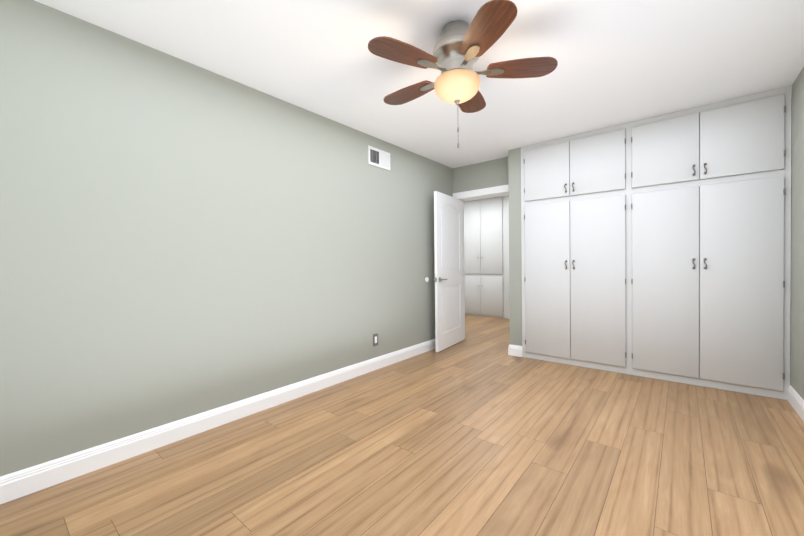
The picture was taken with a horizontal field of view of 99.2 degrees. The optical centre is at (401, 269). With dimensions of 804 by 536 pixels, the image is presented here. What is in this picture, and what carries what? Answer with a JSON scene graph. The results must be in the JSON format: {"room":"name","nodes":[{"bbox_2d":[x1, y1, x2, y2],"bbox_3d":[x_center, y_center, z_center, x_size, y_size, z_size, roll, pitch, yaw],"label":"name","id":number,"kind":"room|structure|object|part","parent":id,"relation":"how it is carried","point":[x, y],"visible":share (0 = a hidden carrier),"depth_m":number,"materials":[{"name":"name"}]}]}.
{"room":"empty bedroom","nodes":[
{"label":"empty bedroom","id":0,"kind":"room"},
{"bbox_2d":[0,0,452,476],"bbox_3d":[-0.796,-0.151,3.062,0.120,2.440,5.140,0,1,39],"label":"wall","id":1,"kind":"structure","parent":0,"point":[180,239],"depth_m":2.15,"materials":[{"name":"grey paint"}]},
{"bbox_2d":[0,339,435,503],"bbox_3d":[-0.725,1.006,3.043,0.015,0.125,4.914,0,1,39],"label":"baseboard","id":2,"kind":"structure","parent":1,"relation":"attached to","point":[23,482],"depth_m":2.14,"materials":[{"name":"white wood"}]},
{"bbox_2d":[373,333,377,345],"bbox_3d":[-0.276,0.741,3.597,0.006,0.124,0.074,0,1,39],"label":"electrical outlet plate","id":3,"kind":"object","parent":1,"relation":"attached to","point":[375,339],"visible":1,"depth_m":3.59,"materials":[{"name":"grey"}]},
{"bbox_2d":[368,145,389,170],"bbox_3d":[-0.235,-1.178,3.636,0.020,0.188,0.340,0,1,39],"label":"air vent","id":4,"kind":"object","parent":1,"relation":"in","point":[378,158],"visible":1,"depth_m":3.63,"materials":[{"name":"white metal"}]},
{"bbox_2d":[0,315,803,535],"bbox_3d":[0.616,1.096,3.374,4.870,0.100,7.360,0,1,39],"label":"floor","id":5,"kind":"structure","parent":0,"point":[478,430],"depth_m":1.87,"materials":[{"name":"brown wood"}]},
{"bbox_2d":[464,199,479,314],"bbox_3d":[1.421,-0.245,7.255,0.545,2.436,0.034,0,1,39],"label":"tall cabinet","id":6,"kind":"object","parent":5,"relation":"on","point":[471,208],"depth_m":7.19,"materials":[{"name":"grey paint"}]},
{"bbox_2d":[480,196,503,317],"bbox_3d":[1.816,-0.245,6.933,0.475,2.436,0.034,0,1,39],"label":"tall cabinet","id":7,"kind":"object","parent":5,"relation":"on","point":[486,241],"depth_m":6.91,"materials":[{"name":"grey paint"}]},
{"bbox_2d":[504,195,509,318],"bbox_3d":[2.120,-0.245,6.684,0.310,2.436,0.034,0,1,39],"label":"tall cabinet","id":8,"kind":"object","parent":5,"relation":"on","point":[506,198],"depth_m":6.74,"materials":[{"name":"grey paint"}]},
{"bbox_2d":[521,86,791,399],"bbox_3d":[2.187,-0.193,3.296,2.094,2.436,0.060,0,1,39],"label":"closet","id":9,"kind":"object","parent":5,"relation":"on","point":[657,247],"visible":1,"depth_m":3.10,"materials":[{"name":"grey paint"}]},
{"bbox_2d":[34,0,803,167],"bbox_3d":[0.583,-1.443,3.335,4.870,0.100,7.360,0,1,39],"label":"ceiling","id":10,"kind":"structure","parent":0,"point":[620,62],"depth_m":2.20,"materials":[{"name":"white paint"}]},
{"bbox_2d":[368,0,557,147],"bbox_3d":[0.287,-1.029,1.984,1.020,0.674,1.054,0,1,39],"label":"ceiling fan","id":11,"kind":"object","parent":10,"relation":"hanging from","point":[460,48],"visible":1,"depth_m":1.85,"materials":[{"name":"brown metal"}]},
{"bbox_3d":[0.043,-1.113,1.792,0.470,0.024,0.172,-1,1,-31],"label":"blade","id":12,"kind":"part","parent":11,"relation":"part of","materials":[{"name":"brown wood"}]},
{"bbox_3d":[0.076,-1.119,2.161,0.470,0.024,0.172,0,1,41],"label":"blade","id":13,"kind":"part","parent":11,"relation":"part of","materials":[{"name":"brown wood"}]},
{"bbox_3d":[0.317,-0.829,1.958,0.034,0.273,0.034,0,1,39],"label":"chain","id":14,"kind":"part","parent":11,"relation":"part of","materials":[{"name":"silver metal"}]},
{"bbox_3d":[0.314,-1.021,1.955,0.260,0.118,0.260,0,1,39],"label":"lamp shade","id":15,"kind":"part","parent":11,"relation":"part of","materials":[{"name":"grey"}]},
{"bbox_3d":[0.437,-1.125,2.243,0.172,0.024,0.470,0,1,23],"label":"blade","id":16,"kind":"part","parent":11,"relation":"part of","materials":[{"name":"brown wood"}]},
{"bbox_3d":[0.383,-1.115,1.646,0.172,0.024,0.470,-1,1,-13],"label":"blade","id":17,"kind":"part","parent":11,"relation":"part of","materials":[{"name":"brown wood"}]},
{"bbox_3d":[0.627,-1.122,1.925,0.470,0.024,0.172,-1,1,5],"label":"blade","id":18,"kind":"part","parent":11,"relation":"part of","materials":[{"name":"brown wood"}]},
{"bbox_2d":[453,157,508,192],"bbox_3d":[1.107,-1.201,4.585,0.899,0.437,0.129,0,1,39],"label":"wall","id":19,"kind":"structure","parent":0,"point":[487,174],"depth_m":4.54,"materials":[{"name":"grey paint"}]},
{"bbox_2d":[508,147,521,345],"bbox_3d":[2.345,-0.200,3.609,2.250,2.440,0.620,0,1,39],"label":"wall","id":20,"kind":"structure","parent":0,"point":[515,252],"depth_m":4.03,"materials":[{"name":"grey paint"}]},
{"bbox_2d":[508,344,521,354],"bbox_3d":[1.396,0.960,4.238,0.015,0.125,0.377,0,1,39],"label":"baseboard","id":21,"kind":"structure","parent":20,"relation":"attached to","point":[512,349],"depth_m":4.05,"materials":[{"name":"white wood"}]},
{"bbox_2d":[790,67,803,399],"bbox_3d":[2.438,-0.173,1.852,0.120,2.440,7.360,0,1,39],"label":"wall","id":22,"kind":"structure","parent":0,"point":[797,265],"depth_m":2.50,"materials":[{"name":"grey paint"}]},
{"bbox_2d":[788,385,803,421],"bbox_3d":[1.589,1.010,0.918,0.015,0.125,4.552,0,1,39],"label":"baseboard","id":23,"kind":"structure","parent":22,"relation":"attached to","point":[794,398],"depth_m":2.48,"materials":[{"name":"white wood"}]},
{"bbox_3d":[1.193,-0.202,4.690,0.899,2.440,0.100,0,1,39],"label":"wall","id":24,"kind":"structure","parent":0,"visible":0},
{"bbox_2d":[433,191,463,351],"bbox_3d":[0.639,0.025,4.549,0.143,1.985,0.825,0,1,33],"label":"door","id":25,"kind":"structure","parent":24,"relation":"in","point":[448,279],"depth_m":4.47,"materials":[{"name":"white wood"}]},
{"bbox_2d":[453,184,508,338],"bbox_3d":[1.155,-0.025,4.642,0.953,2.088,0.262,0,1,39],"label":"door frame","id":26,"kind":"structure","parent":24,"relation":"attached to","point":[489,192],"depth_m":4.63,"materials":[{"name":"white wood"}]}
]}

